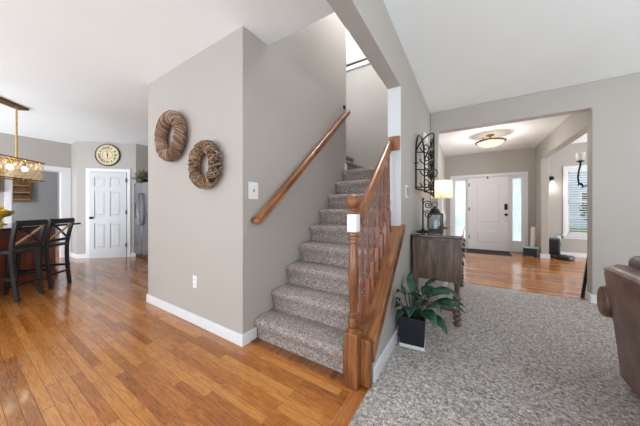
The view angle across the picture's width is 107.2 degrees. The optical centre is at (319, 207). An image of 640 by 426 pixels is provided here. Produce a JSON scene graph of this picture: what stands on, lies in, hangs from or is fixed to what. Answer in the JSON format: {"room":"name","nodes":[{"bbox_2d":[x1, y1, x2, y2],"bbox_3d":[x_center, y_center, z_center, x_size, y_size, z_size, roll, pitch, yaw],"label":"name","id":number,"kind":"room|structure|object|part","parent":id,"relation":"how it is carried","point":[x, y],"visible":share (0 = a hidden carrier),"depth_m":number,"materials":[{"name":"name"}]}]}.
{"room":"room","nodes":[
{"label":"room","id":0,"kind":"room"},
{"bbox_2d":[0,133,70,222],"bbox_3d":[-7.627,-0.190,3.425,0.150,2.740,5.610,0,0,32],"label":"wall","id":1,"kind":"structure","parent":0,"point":[51,153],"depth_m":5.28,"materials":[{"name":"beige paint"}]},
{"bbox_2d":[4,162,70,257],"bbox_3d":[-6.381,0.105,5.370,0.170,2.150,0.970,0,0,32],"label":"trim","id":2,"kind":"structure","parent":1,"relation":"attached to","point":[64,173],"depth_m":5.61,"materials":[{"name":"white paint"}]},
{"bbox_2d":[13,169,58,250],"bbox_3d":[-8.346,-0.190,5.474,3.240,2.740,8.300,0,0,32],"label":"wall","id":3,"kind":"structure","parent":0,"point":[44,202],"depth_m":7.47,"materials":[{"name":"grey paint"}]},
{"bbox_2d":[13,178,30,199],"bbox_3d":[-9.066,-0.570,7.080,0.100,0.660,0.500,0,0,32],"label":"wall rack","id":4,"kind":"object","parent":3,"relation":"attached to","point":[21,189],"visible":0.48,"depth_m":7.16,"materials":[{"name":"brown wood"}]},
{"bbox_2d":[71,141,147,253],"bbox_3d":[-5.116,-0.190,6.122,1.500,2.740,1.645,0,0,32],"label":"wall","id":5,"kind":"structure","parent":0,"point":[134,157],"depth_m":5.59,"materials":[{"name":"beige paint"}]},
{"bbox_2d":[70,253,135,258],"bbox_3d":[-5.280,1.130,5.613,1.625,0.100,0.257,0,0,0],"label":"baseboard","id":6,"kind":"structure","parent":5,"relation":"attached to","point":[76,256],"depth_m":5.52,"materials":[{"name":"white paint"}]},
{"bbox_2d":[95,144,120,165],"bbox_3d":[-5.043,-1.260,5.604,0.526,0.526,0.036,0,0,-11],"label":"wall clock","id":7,"kind":"object","parent":5,"relation":"attached to","point":[105,154],"visible":1,"depth_m":5.60,"materials":[{"name":"beige"}]},
{"bbox_2d":[86,168,130,257],"bbox_3d":[-5.021,0.122,5.572,0.920,2.115,0.107,0,0,-11],"label":"door","id":8,"kind":"structure","parent":5,"relation":"in","point":[108,191],"depth_m":5.60,"materials":[{"name":"white paint"}]},
{"bbox_2d":[148,12,345,336],"bbox_3d":[-0.877,-1.545,3.340,1.780,5.450,2.000,0,0,32],"label":"wall","id":9,"kind":"structure","parent":0,"point":[265,108],"depth_m":2.42,"materials":[{"name":"beige paint"}]},
{"bbox_2d":[154,110,186,161],"bbox_3d":[-1.621,-0.776,2.551,0.554,0.554,0.130,0,0,32],"label":"wreath","id":10,"kind":"object","parent":9,"relation":"attached to","point":[169,118],"visible":1,"depth_m":2.47,"materials":[{"name":"brown wicker"}]},
{"bbox_2d":[193,275,196,287],"bbox_3d":[-1.272,0.750,2.400,0.075,0.125,0.010,0,0,32],"label":"wall outlet","id":11,"kind":"object","parent":9,"relation":"attached to","point":[194,276],"visible":1,"depth_m":2.40,"materials":[{"name":"white plastic"}]},
{"bbox_2d":[146,294,256,346],"bbox_3d":[-0.921,1.130,3.270,1.810,0.100,1.865,0,0,32],"label":"baseboard","id":12,"kind":"structure","parent":9,"relation":"attached to","point":[228,334],"depth_m":2.28,"materials":[{"name":"white paint"}]},
{"bbox_2d":[187,140,222,188],"bbox_3d":[-1.089,-0.405,2.219,0.463,0.465,0.122,0,0,32],"label":"wreath","id":13,"kind":"object","parent":9,"relation":"attached to","point":[207,147],"visible":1,"depth_m":2.16,"materials":[{"name":"brown wicker"}]},
{"bbox_2d":[248,182,257,198],"bbox_3d":[-0.593,-0.155,2.111,0.014,0.150,0.110,0,0,32],"label":"light switch","id":14,"kind":"object","parent":9,"relation":"attached to","point":[252,186],"visible":1,"depth_m":2.10,"materials":[{"name":"white plastic"}]},
{"bbox_2d":[251,337,344,383],"bbox_3d":[-0.197,1.174,1.854,0.920,0.012,0.080,0,0,32],"label":"trim","id":15,"kind":"structure","parent":9,"relation":"attached to","point":[326,371],"depth_m":1.81,"materials":[{"name":"brown wood"}]},
{"bbox_2d":[251,109,349,224],"bbox_3d":[-0.076,-0.672,2.836,0.110,1.639,1.876,0,0,32],"label":"wall handrail","id":16,"kind":"object","parent":9,"relation":"attached to","point":[267,209],"visible":1,"depth_m":2.48,"materials":[{"name":"brown wood"}]},
{"bbox_2d":[0,246,586,425],"bbox_3d":[-1.634,1.230,3.583,16.600,0.100,12.300,0,0,32],"label":"floor","id":17,"kind":"structure","parent":0,"point":[90,349],"depth_m":1.85,"materials":[{"name":"brown wood"}]},
{"bbox_2d":[0,219,47,302],"bbox_3d":[-4.020,0.670,3.076,0.492,1.024,0.434,0,0,-13],"label":"counter stool","id":18,"kind":"object","parent":17,"relation":"on","point":[10,274],"visible":1,"depth_m":3.08,"materials":[{"name":"black paint"}]},
{"bbox_3d":[-4.244,0.880,3.202,0.066,0.602,0.041,0,0,-13],"label":"leg","id":19,"kind":"part","parent":18,"relation":"part of","materials":[{"name":"black paint"}]},
{"bbox_3d":[-3.804,0.679,2.937,0.105,1.006,0.069,0,0,-13],"label":"leg","id":20,"kind":"part","parent":18,"relation":"part of","materials":[{"name":"black paint"}]},
{"bbox_3d":[-4.055,0.560,3.068,0.420,0.040,0.420,0,0,-13],"label":"seat","id":21,"kind":"part","parent":18,"relation":"part of","materials":[{"name":"black paint"}]},
{"bbox_3d":[-3.856,0.480,3.112,0.034,0.040,0.362,0,0,-13],"label":"rail","id":22,"kind":"part","parent":18,"relation":"part of","materials":[{"name":"black paint"}]},
{"bbox_3d":[-3.800,0.195,3.125,0.042,0.075,0.432,0,0,-13],"label":"rail","id":23,"kind":"part","parent":18,"relation":"part of","materials":[{"name":"black paint"}]},
{"bbox_3d":[-3.883,0.679,3.293,0.105,1.006,0.069,0,0,-13],"label":"leg","id":24,"kind":"part","parent":18,"relation":"part of","materials":[{"name":"black paint"}]},
{"bbox_2d":[0,222,80,291],"bbox_3d":[-4.697,0.724,3.035,1.090,0.912,2.530,0,0,-13],"label":"kitchen island","id":25,"kind":"object","parent":17,"relation":"on","point":[28,259],"visible":0.32,"depth_m":3.67,"materials":[{"name":"brown wood"}]},
{"bbox_3d":[-4.479,0.720,3.171,0.014,0.680,1.900,0,0,-13],"label":"panel","id":26,"kind":"part","parent":25,"relation":"part of","materials":[{"name":"brown wood"}]},
{"bbox_2d":[0,222,80,230],"bbox_3d":[-4.697,0.286,3.035,1.090,0.037,2.530,0,0,-13],"label":"island countertop","id":27,"kind":"structure","parent":25,"relation":"on","point":[8,226],"depth_m":3.49,"materials":[{"name":"stone"}]},
{"bbox_2d":[0,211,14,224],"bbox_3d":[-5.141,0.154,3.788,0.310,0.225,0.310,0,0,32],"label":"fruit bowl","id":28,"kind":"object","parent":27,"relation":"on","point":[3,214],"visible":0.97,"depth_m":3.78,"materials":[{"name":"yellow ceramic"}]},
{"bbox_2d":[15,218,74,288],"bbox_3d":[-4.142,0.670,3.556,0.492,1.024,0.434,0,0,-13],"label":"counter stool","id":29,"kind":"object","parent":17,"relation":"on","point":[48,242],"visible":0.88,"depth_m":3.49,"materials":[{"name":"black paint"}]},
{"bbox_3d":[-4.290,0.880,3.346,0.066,0.602,0.041,0,0,-13],"label":"leg","id":30,"kind":"part","parent":29,"relation":"part of","materials":[{"name":"black paint"}]},
{"bbox_3d":[-4.366,0.880,3.682,0.066,0.602,0.041,0,0,-13],"label":"leg","id":31,"kind":"part","parent":29,"relation":"part of","materials":[{"name":"black paint"}]},
{"bbox_3d":[-4.177,0.560,3.548,0.420,0.040,0.420,0,0,-13],"label":"seat","id":32,"kind":"part","parent":29,"relation":"part of","materials":[{"name":"black paint"}]},
{"bbox_3d":[-3.925,0.679,3.417,0.105,1.006,0.069,0,0,-13],"label":"leg","id":33,"kind":"part","parent":29,"relation":"part of","materials":[{"name":"black paint"}]},
{"bbox_3d":[-3.978,0.480,3.592,0.034,0.040,0.362,0,0,-13],"label":"rail","id":34,"kind":"part","parent":29,"relation":"part of","materials":[{"name":"black paint"}]},
{"bbox_3d":[-3.922,0.195,3.605,0.042,0.075,0.432,0,0,-13],"label":"rail","id":35,"kind":"part","parent":29,"relation":"part of","materials":[{"name":"black paint"}]},
{"bbox_3d":[-4.005,0.679,3.773,0.105,1.006,0.069,0,0,-13],"label":"leg","id":36,"kind":"part","parent":29,"relation":"part of","materials":[{"name":"black paint"}]},
{"bbox_2d":[134,182,147,259],"bbox_3d":[-3.924,0.292,5.733,0.902,1.775,0.844,0,0,32],"label":"refrigerator","id":37,"kind":"object","parent":17,"relation":"on","point":[140,189],"visible":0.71,"depth_m":5.44,"materials":[{"name":"metal"}]},
{"bbox_3d":[-4.299,0.247,5.610,0.401,1.685,0.066,0,0,32],"label":"freezer door","id":38,"kind":"part","parent":37,"relation":"part of","materials":[{"name":"metal"}]},
{"bbox_3d":[-4.194,0.030,5.457,0.028,0.766,0.090,0,0,32],"label":"handle","id":39,"kind":"part","parent":37,"relation":"part of","materials":[{"name":"metal"}]},
{"bbox_2d":[132,169,147,182],"bbox_3d":[-4.289,-0.761,5.724,0.391,0.331,0.422,0,0,32],"label":"greenery","id":40,"kind":"object","parent":37,"relation":"on","point":[141,177],"visible":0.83,"depth_m":5.67,"materials":[{"name":"green plant"}]},
{"bbox_3d":[-4.304,-0.646,5.740,0.220,0.100,0.217,0,0,32],"label":"planter","id":41,"kind":"part","parent":40,"relation":"part of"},
{"bbox_3d":[-4.135,0.030,5.420,0.028,0.766,0.090,0,0,32],"label":"handle","id":42,"kind":"part","parent":37,"relation":"part of","materials":[{"name":"metal"}]},
{"bbox_3d":[-3.915,0.247,5.366,0.494,1.685,0.066,0,0,32],"label":"fridge door","id":43,"kind":"part","parent":37,"relation":"part of","materials":[{"name":"metal"}]},
{"bbox_2d":[255,136,404,390],"bbox_3d":[0.014,-0.282,3.307,2.476,2.925,2.798,0,0,32],"label":"staircase","id":44,"kind":"structure","parent":17,"relation":"on","point":[356,232],"depth_m":1.99,"materials":[{"name":"carpet"}]},
{"bbox_3d":[0.180,1.009,1.623,0.031,0.318,0.043,0,0,32],"label":"starting trim","id":45,"kind":"part","parent":44,"relation":"part of","materials":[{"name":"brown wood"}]},
{"bbox_3d":[0.224,1.000,1.575,0.092,0.360,0.092,0,0,32],"label":"newel post","id":46,"kind":"part","parent":44,"relation":"part of","materials":[{"name":"brown wood"}]},
{"bbox_3d":[0.463,-0.266,1.933,0.064,0.746,0.816,0,0,32],"label":"handrail","id":47,"kind":"part","parent":44,"relation":"part of","materials":[{"name":"brown wood"}]},
{"bbox_2d":[466,249,511,255],"bbox_3d":[4.464,1.173,6.287,0.960,0.013,0.560,0,0,32],"label":"doormat","id":48,"kind":"object","parent":17,"relation":"on","point":[467,250],"visible":1,"depth_m":6.18,"materials":[{"name":"grey fabric"}]},
{"bbox_2d":[521,246,538,257],"bbox_3d":[5.115,1.062,5.755,0.280,0.235,0.250,0,0,32],"label":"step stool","id":49,"kind":"object","parent":17,"relation":"on","point":[527,250],"visible":1,"depth_m":5.68,"materials":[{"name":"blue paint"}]},
{"bbox_2d":[530,227,535,246],"bbox_3d":[5.218,0.704,5.781,0.124,0.484,0.092,0,0,-31],"label":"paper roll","id":50,"kind":"object","parent":49,"relation":"on","point":[533,229],"visible":1,"depth_m":5.75,"materials":[{"name":"beige paper"}]},
{"bbox_2d":[549,238,560,256],"bbox_3d":[5.728,0.960,5.774,0.304,0.440,0.289,0,0,32],"label":"dock","id":51,"kind":"object","parent":17,"relation":"on","point":[554,243],"visible":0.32,"depth_m":5.74,"materials":[{"name":"black plastic"}]},
{"bbox_3d":[5.688,0.955,5.753,0.200,0.350,0.007,0,0,32],"label":"panel","id":52,"kind":"part","parent":51,"relation":"part of","materials":[{"name":"black plastic"}]},
{"bbox_2d":[553,254,574,259],"bbox_3d":[5.617,1.129,5.436,0.348,0.102,0.348,0,0,32],"label":"robot vacuum","id":53,"kind":"object","parent":17,"relation":"on","point":[557,256],"visible":1,"depth_m":5.34,"materials":[{"name":"black plastic"}]},
{"bbox_2d":[580,258,586,297],"bbox_3d":[3.558,0.680,3.017,0.344,1.000,0.072,0,0,21],"label":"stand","id":54,"kind":"object","parent":17,"relation":"on","point":[584,283],"visible":0.13,"depth_m":3.05,"materials":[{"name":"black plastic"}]},
{"bbox_2d":[0,0,639,156],"bbox_3d":[-1.634,-1.710,3.583,16.600,0.300,12.300,0,0,32],"label":"ceiling","id":55,"kind":"structure","parent":0,"point":[83,70],"depth_m":2.31,"materials":[{"name":"white paint"}]},
{"bbox_2d":[0,97,44,181],"bbox_3d":[-4.579,-0.996,3.412,0.244,1.126,1.014,0,0,-13],"label":"linear chandelier","id":56,"kind":"object","parent":55,"relation":"hanging from","point":[23,168],"visible":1,"depth_m":3.58,"materials":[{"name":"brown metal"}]},
{"bbox_3d":[-4.619,-1.133,3.592,0.088,0.795,0.090,0,0,-13],"label":"rod","id":57,"kind":"part","parent":56,"relation":"part of","materials":[{"name":"gold metal"}]},
{"bbox_3d":[-4.579,-0.590,3.412,0.244,0.314,1.014,0,0,-13],"label":"frame","id":58,"kind":"part","parent":56,"relation":"part of","materials":[{"name":"brown metal"}]},
{"bbox_2d":[475,134,506,147],"bbox_3d":[3.635,-1.415,5.036,0.550,0.289,0.548,0,0,32],"label":"ceiling light","id":59,"kind":"object","parent":55,"relation":"attached to","point":[490,142],"visible":1,"depth_m":4.92,"materials":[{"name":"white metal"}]},
{"bbox_3d":[3.635,-1.355,5.037,0.500,0.114,0.500,0,0,32],"label":"lamp shade","id":60,"kind":"part","parent":59,"relation":"part of","materials":[{"name":"white glass"}]},
{"bbox_2d":[575,152,586,187],"bbox_3d":[4.933,-0.954,3.999,0.844,1.210,0.881,0,0,32],"label":"chandelier","id":61,"kind":"object","parent":55,"relation":"hanging from","point":[580,156],"visible":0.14,"depth_m":4.18,"materials":[{"name":"white glass"}]},
{"bbox_3d":[4.780,-0.650,4.096,0.448,0.565,0.026,0,0,32],"label":"arm","id":62,"kind":"part","parent":61,"relation":"part of","materials":[{"name":"black metal"}]},
{"bbox_2d":[346,29,365,64],"bbox_3d":[0.346,-4.320,5.258,3.950,0.100,6.150,0,0,32],"label":"ceiling","id":63,"kind":"structure","parent":0,"point":[353,52],"depth_m":6.44,"materials":[{"name":"white paint"}]},
{"bbox_2d":[346,64,387,269],"bbox_3d":[0.247,-1.545,4.373,2.930,5.450,0.950,0,0,32],"label":"wall","id":64,"kind":"structure","parent":0,"point":[366,93],"depth_m":4.42,"materials":[{"name":"beige paint"}]},
{"bbox_2d":[346,58,366,66],"bbox_3d":[0.517,-2.775,4.706,2.830,0.030,0.180,0,0,32],"label":"trim","id":65,"kind":"structure","parent":64,"relation":"attached to","point":[361,60],"depth_m":4.49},
{"bbox_2d":[346,60,369,71],"bbox_3d":[0.517,-2.720,4.706,2.830,0.080,0.160,0,0,32],"label":"trim","id":66,"kind":"structure","parent":64,"relation":"attached to","point":[365,62],"depth_m":4.49,"materials":[{"name":"white paint"}]},
{"bbox_2d":[327,0,429,381],"bbox_3d":[-0.408,-0.190,0.496,0.120,2.740,8.400,0,0,32],"label":"wall","id":67,"kind":"structure","parent":0,"point":[369,23],"depth_m":2.25,"materials":[{"name":"beige paint"}]},
{"bbox_2d":[329,390,364,425],"bbox_3d":[-1.200,1.177,-0.781,0.090,0.006,5.395,0,0,32],"label":"trim","id":68,"kind":"structure","parent":67,"relation":"attached to","point":[344,416],"depth_m":1.37,"materials":[{"name":"brown wood"}]},
{"bbox_2d":[388,86,400,225],"bbox_3d":[0.711,-0.475,2.259,0.123,1.349,0.008,0,0,32],"label":"trim","id":69,"kind":"structure","parent":67,"relation":"attached to","point":[394,94],"depth_m":2.25,"materials":[{"name":"paint"}]},
{"bbox_2d":[373,279,428,381],"bbox_3d":[1.091,1.123,2.731,0.015,0.115,2.720,0,0,32],"label":"baseboard","id":70,"kind":"structure","parent":67,"relation":"attached to","point":[378,366],"depth_m":1.78,"materials":[{"name":"white paint"}]},
{"bbox_2d":[405,185,409,197],"bbox_3d":[0.901,-0.170,2.424,0.022,0.130,0.120,0,0,32],"label":"thermostat","id":71,"kind":"object","parent":67,"relation":"attached to","point":[407,189],"visible":1,"depth_m":2.40,"materials":[{"name":"white plastic"}]},
{"bbox_2d":[423,132,427,142],"bbox_3d":[1.487,-0.990,3.332,0.039,0.100,0.220,0,0,32],"label":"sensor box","id":72,"kind":"object","parent":67,"relation":"attached to","point":[424,133],"visible":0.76,"depth_m":3.29,"materials":[{"name":"white plastic"}]},
{"bbox_2d":[414,133,437,197],"bbox_3d":[1.328,-0.515,2.912,0.220,0.788,0.620,0,0,32],"label":"wall decor","id":73,"kind":"object","parent":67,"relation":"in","point":[431,153],"visible":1,"depth_m":2.78,"materials":[{"name":"black metal"}]},
{"bbox_2d":[439,144,445,225],"bbox_3d":[2.771,-0.190,5.644,0.130,2.740,3.700,0,0,32],"label":"wall","id":74,"kind":"structure","parent":0,"point":[442,158],"depth_m":6.36,"materials":[{"name":"beige paint"}]},
{"bbox_2d":[348,281,639,425],"bbox_3d":[1.975,1.224,-1.040,5.550,0.112,8.360,0,0,32],"label":"floor","id":75,"kind":"structure","parent":0,"point":[515,357],"depth_m":1.69,"materials":[{"name":"grey carpet"}]},
{"bbox_2d":[394,272,464,350],"bbox_3d":[0.941,0.893,1.999,0.520,0.551,0.582,0,0,26],"label":"potted plant","id":76,"kind":"object","parent":75,"relation":"on","point":[412,322],"visible":1,"depth_m":1.95,"materials":[{"name":"green plant"}]},
{"bbox_3d":[0.804,1.030,2.048,0.210,0.225,0.210,0,0,26],"label":"planter","id":77,"kind":"part","parent":76,"relation":"part of","materials":[{"name":"black ceramic"}]},
{"bbox_2d":[411,225,465,327],"bbox_3d":[1.577,0.722,3.026,0.481,0.893,1.484,0,0,32],"label":"sideboard","id":78,"kind":"object","parent":75,"relation":"on","point":[435,254],"visible":0.73,"depth_m":2.43,"materials":[{"name":"brown wood"}]},
{"bbox_3d":[1.031,0.528,2.535,0.055,0.444,0.055,0,0,32],"label":"corner post","id":79,"kind":"part","parent":78,"relation":"part of","materials":[{"name":"brown wood"}]},
{"bbox_3d":[1.034,0.959,2.539,0.082,0.418,0.080,0,0,32],"label":"leg","id":80,"kind":"part","parent":78,"relation":"part of","materials":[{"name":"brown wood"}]},
{"bbox_2d":[416,198,431,232],"bbox_3d":[1.186,0.080,2.718,0.150,0.391,0.148,0,0,-17],"label":"candle stand","id":81,"kind":"object","parent":78,"relation":"on","point":[423,230],"visible":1,"depth_m":2.70,"materials":[{"name":"black metal"}]},
{"bbox_2d":[427,202,442,231],"bbox_3d":[1.371,0.100,2.813,0.160,0.350,0.160,0,0,20],"label":"lantern","id":82,"kind":"object","parent":78,"relation":"on","point":[435,211],"visible":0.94,"depth_m":2.77,"materials":[{"name":"black metal"}]},
{"bbox_2d":[433,220,436,228],"bbox_3d":[1.371,0.193,2.813,0.050,0.103,0.050,0,0,32],"label":"candle","id":83,"kind":"object","parent":82,"relation":"in","point":[434,221],"visible":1,"depth_m":2.79,"materials":[{"name":"wax"}]},
{"bbox_3d":[1.371,0.155,2.813,0.160,0.180,0.160,0,0,20],"label":"frame","id":84,"kind":"part","parent":82,"relation":"part of","materials":[{"name":"black plastic"}]},
{"bbox_3d":[1.181,0.725,2.417,0.325,0.030,0.011,0,0,32],"label":"rail","id":85,"kind":"part","parent":78,"relation":"part of","materials":[{"name":"brown wood"}]},
{"bbox_3d":[1.181,0.321,2.417,0.325,0.029,0.011,0,0,32],"label":"rail","id":86,"kind":"part","parent":78,"relation":"part of","materials":[{"name":"brown wood"}]},
{"bbox_2d":[431,180,452,227],"bbox_3d":[1.704,-0.052,3.301,0.270,0.655,0.270,0,0,32],"label":"table lamp","id":87,"kind":"object","parent":78,"relation":"on","point":[443,188],"visible":0.85,"depth_m":3.20,"materials":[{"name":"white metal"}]},
{"bbox_3d":[1.704,-0.260,3.301,0.270,0.240,0.270,0,0,32],"label":"lamp shade","id":88,"kind":"part","parent":87,"relation":"part of","materials":[{"name":"beige fabric"}]},
{"bbox_3d":[1.356,0.959,2.335,0.082,0.418,0.080,0,0,32],"label":"leg","id":89,"kind":"part","parent":78,"relation":"part of","materials":[{"name":"brown wood"}]},
{"bbox_3d":[1.352,0.528,2.331,0.055,0.444,0.055,0,0,32],"label":"corner post","id":90,"kind":"part","parent":78,"relation":"part of","materials":[{"name":"brown wood"}]},
{"bbox_3d":[1.512,0.522,2.538,0.016,0.375,0.431,0,0,32],"label":"drawer","id":91,"kind":"part","parent":78,"relation":"part of","materials":[{"name":"brown wood"}]},
{"bbox_3d":[2.108,0.959,3.520,0.082,0.418,0.080,0,0,32],"label":"leg","id":92,"kind":"part","parent":78,"relation":"part of","materials":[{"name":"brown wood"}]},
{"bbox_2d":[597,256,639,397],"bbox_3d":[1.891,0.732,0.651,0.984,0.873,1.929,0,0,32],"label":"sofa","id":93,"kind":"object","parent":75,"relation":"on","point":[619,300],"visible":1,"depth_m":1.43,"materials":[{"name":"brown leather"}]},
{"bbox_3d":[2.368,0.811,1.406,0.948,0.538,0.144,0,0,32],"label":"arm","id":94,"kind":"part","parent":93,"relation":"part of","materials":[{"name":"brown leather"}]},
{"bbox_2d":[628,256,639,269],"bbox_3d":[1.902,0.502,1.122,0.310,0.415,0.778,0,0,32],"label":"cushion","id":95,"kind":"object","parent":93,"relation":"on","point":[634,262],"depth_m":1.45,"materials":[{"name":"beige fabric"}]},
{"bbox_2d":[446,142,586,253],"bbox_3d":[6.175,-0.190,5.764,5.750,2.740,0.150,0,0,32],"label":"wall","id":96,"kind":"structure","parent":0,"point":[517,160],"depth_m":6.12,"materials":[{"name":"beige paint"}]},
{"bbox_2d":[450,172,527,252],"bbox_3d":[4.684,0.115,6.653,1.780,2.130,0.185,0,0,32],"label":"door","id":97,"kind":"structure","parent":96,"relation":"in","point":[492,209],"depth_m":6.57,"materials":[{"name":"white paint"}]},
{"bbox_3d":[4.161,0.160,7.000,0.325,2.040,0.040,0,0,32],"label":"sidelight frame","id":98,"kind":"part","parent":97,"relation":"part of","materials":[{"name":"white paint"}]},
{"bbox_3d":[4.160,0.040,6.999,0.269,1.680,0.007,0,0,32],"label":"frosted pane","id":99,"kind":"part","parent":97,"relation":"part of","materials":[{"name":"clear glass"}]},
{"bbox_3d":[5.256,0.040,6.304,0.184,1.680,0.007,0,0,32],"label":"frosted pane","id":100,"kind":"part","parent":97,"relation":"part of","materials":[{"name":"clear glass"}]},
{"bbox_3d":[5.257,0.160,6.305,0.240,2.040,0.040,0,0,32],"label":"sidelight frame","id":101,"kind":"part","parent":97,"relation":"part of","materials":[{"name":"white paint"}]},
{"bbox_2d":[549,176,556,184],"bbox_3d":[5.737,-0.682,5.830,0.150,0.224,0.205,0,0,32],"label":"wall sconce","id":102,"kind":"object","parent":96,"relation":"attached to","point":[551,178],"visible":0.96,"depth_m":5.80,"materials":[{"name":"white glass"}]},
{"bbox_2d":[537,252,586,258],"bbox_3d":[6.831,1.130,4.894,3.710,0.100,0.615,0,0,32],"label":"baseboard","id":103,"kind":"structure","parent":96,"relation":"attached to","point":[582,255],"depth_m":5.63,"materials":[{"name":"white paint"}]},
{"bbox_2d":[562,165,586,239],"bbox_3d":[6.419,-0.135,5.579,1.040,1.770,0.200,0,0,32],"label":"window","id":104,"kind":"structure","parent":96,"relation":"in","point":[565,234],"depth_m":5.76,"materials":[{"name":"white paint"}]},
{"bbox_3d":[6.419,0.667,5.579,1.040,0.035,0.200,0,0,32],"label":"sill","id":105,"kind":"part","parent":104,"relation":"part of","materials":[{"name":"white paint"}]},
{"bbox_2d":[568,169,586,234],"bbox_3d":[6.411,-0.145,5.566,0.810,1.566,0.050,0,0,32],"label":"window blind","id":106,"kind":"object","parent":104,"relation":"attached to","point":[576,170],"visible":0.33,"depth_m":5.69,"materials":[{"name":"white paint"}]},
{"bbox_3d":[6.411,-0.904,5.566,0.810,0.048,0.050,0,0,32],"label":"head rail","id":107,"kind":"part","parent":106,"relation":"part of","materials":[{"name":"white paint"}]},
{"bbox_3d":[6.443,0.240,5.617,0.820,0.820,0.030,0,0,32],"label":"sash","id":108,"kind":"part","parent":104,"relation":"part of","materials":[{"name":"white paint"}]},
{"bbox_2d":[430,72,639,294],"bbox_3d":[4.196,-0.190,2.459,5.550,2.740,0.150,0,0,32],"label":"wall opening","id":109,"kind":"structure","parent":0,"point":[611,105],"depth_m":2.87,"materials":[{"name":"beige paint"}]},
{"bbox_2d":[464,281,586,299],"bbox_3d":[2.691,1.172,3.456,1.700,0.016,0.060,0,0,32],"label":"trim","id":110,"kind":"structure","parent":109,"relation":"attached to","point":[464,281],"depth_m":3.31,"materials":[{"name":"brown wood"}]},
{"bbox_2d":[585,291,596,303],"bbox_3d":[4.192,1.123,2.453,5.550,0.115,0.165,0,0,32],"label":"baseboard opening","id":111,"kind":"structure","parent":109,"relation":"attached to","point":[591,298],"depth_m":2.91,"materials":[{"name":"white paint"}]},
{"bbox_2d":[535,112,586,253],"bbox_3d":[4.607,-0.190,4.479,0.140,2.740,3.700,0,0,32],"label":"wall","id":112,"kind":"structure","parent":0,"point":[572,128],"depth_m":5.51,"materials":[{"name":"beige paint"}]},
{"label":"outside","id":113,"kind":"structure","parent":0,"visible":0},
{"bbox_2d":[569,227,586,232],"bbox_3d":[33.642,1.580,25.018,90.000,0.200,61.700,0,0,32],"label":"ground","id":114,"kind":"structure","parent":113,"point":[580,228],"depth_m":16.25,"materials":[{"name":"green plant"}]},
{"bbox_2d":[569,172,586,226],"bbox_3d":[23.252,-2.620,20.775,14.800,8.200,9.000,0,0,32],"label":"house","id":115,"kind":"structure","parent":114,"relation":"on","point":[573,192],"depth_m":18.23,"materials":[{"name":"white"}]},
{"bbox_2d":[579,200,586,219],"bbox_3d":[13.924,0.201,11.327,2.114,2.559,1.969,0,0,32],"label":"tree","id":116,"kind":"object","parent":114,"relation":"on","point":[585,213],"visible":0.02,"depth_m":11.72,"materials":[{"name":"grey plant"}]}
]}

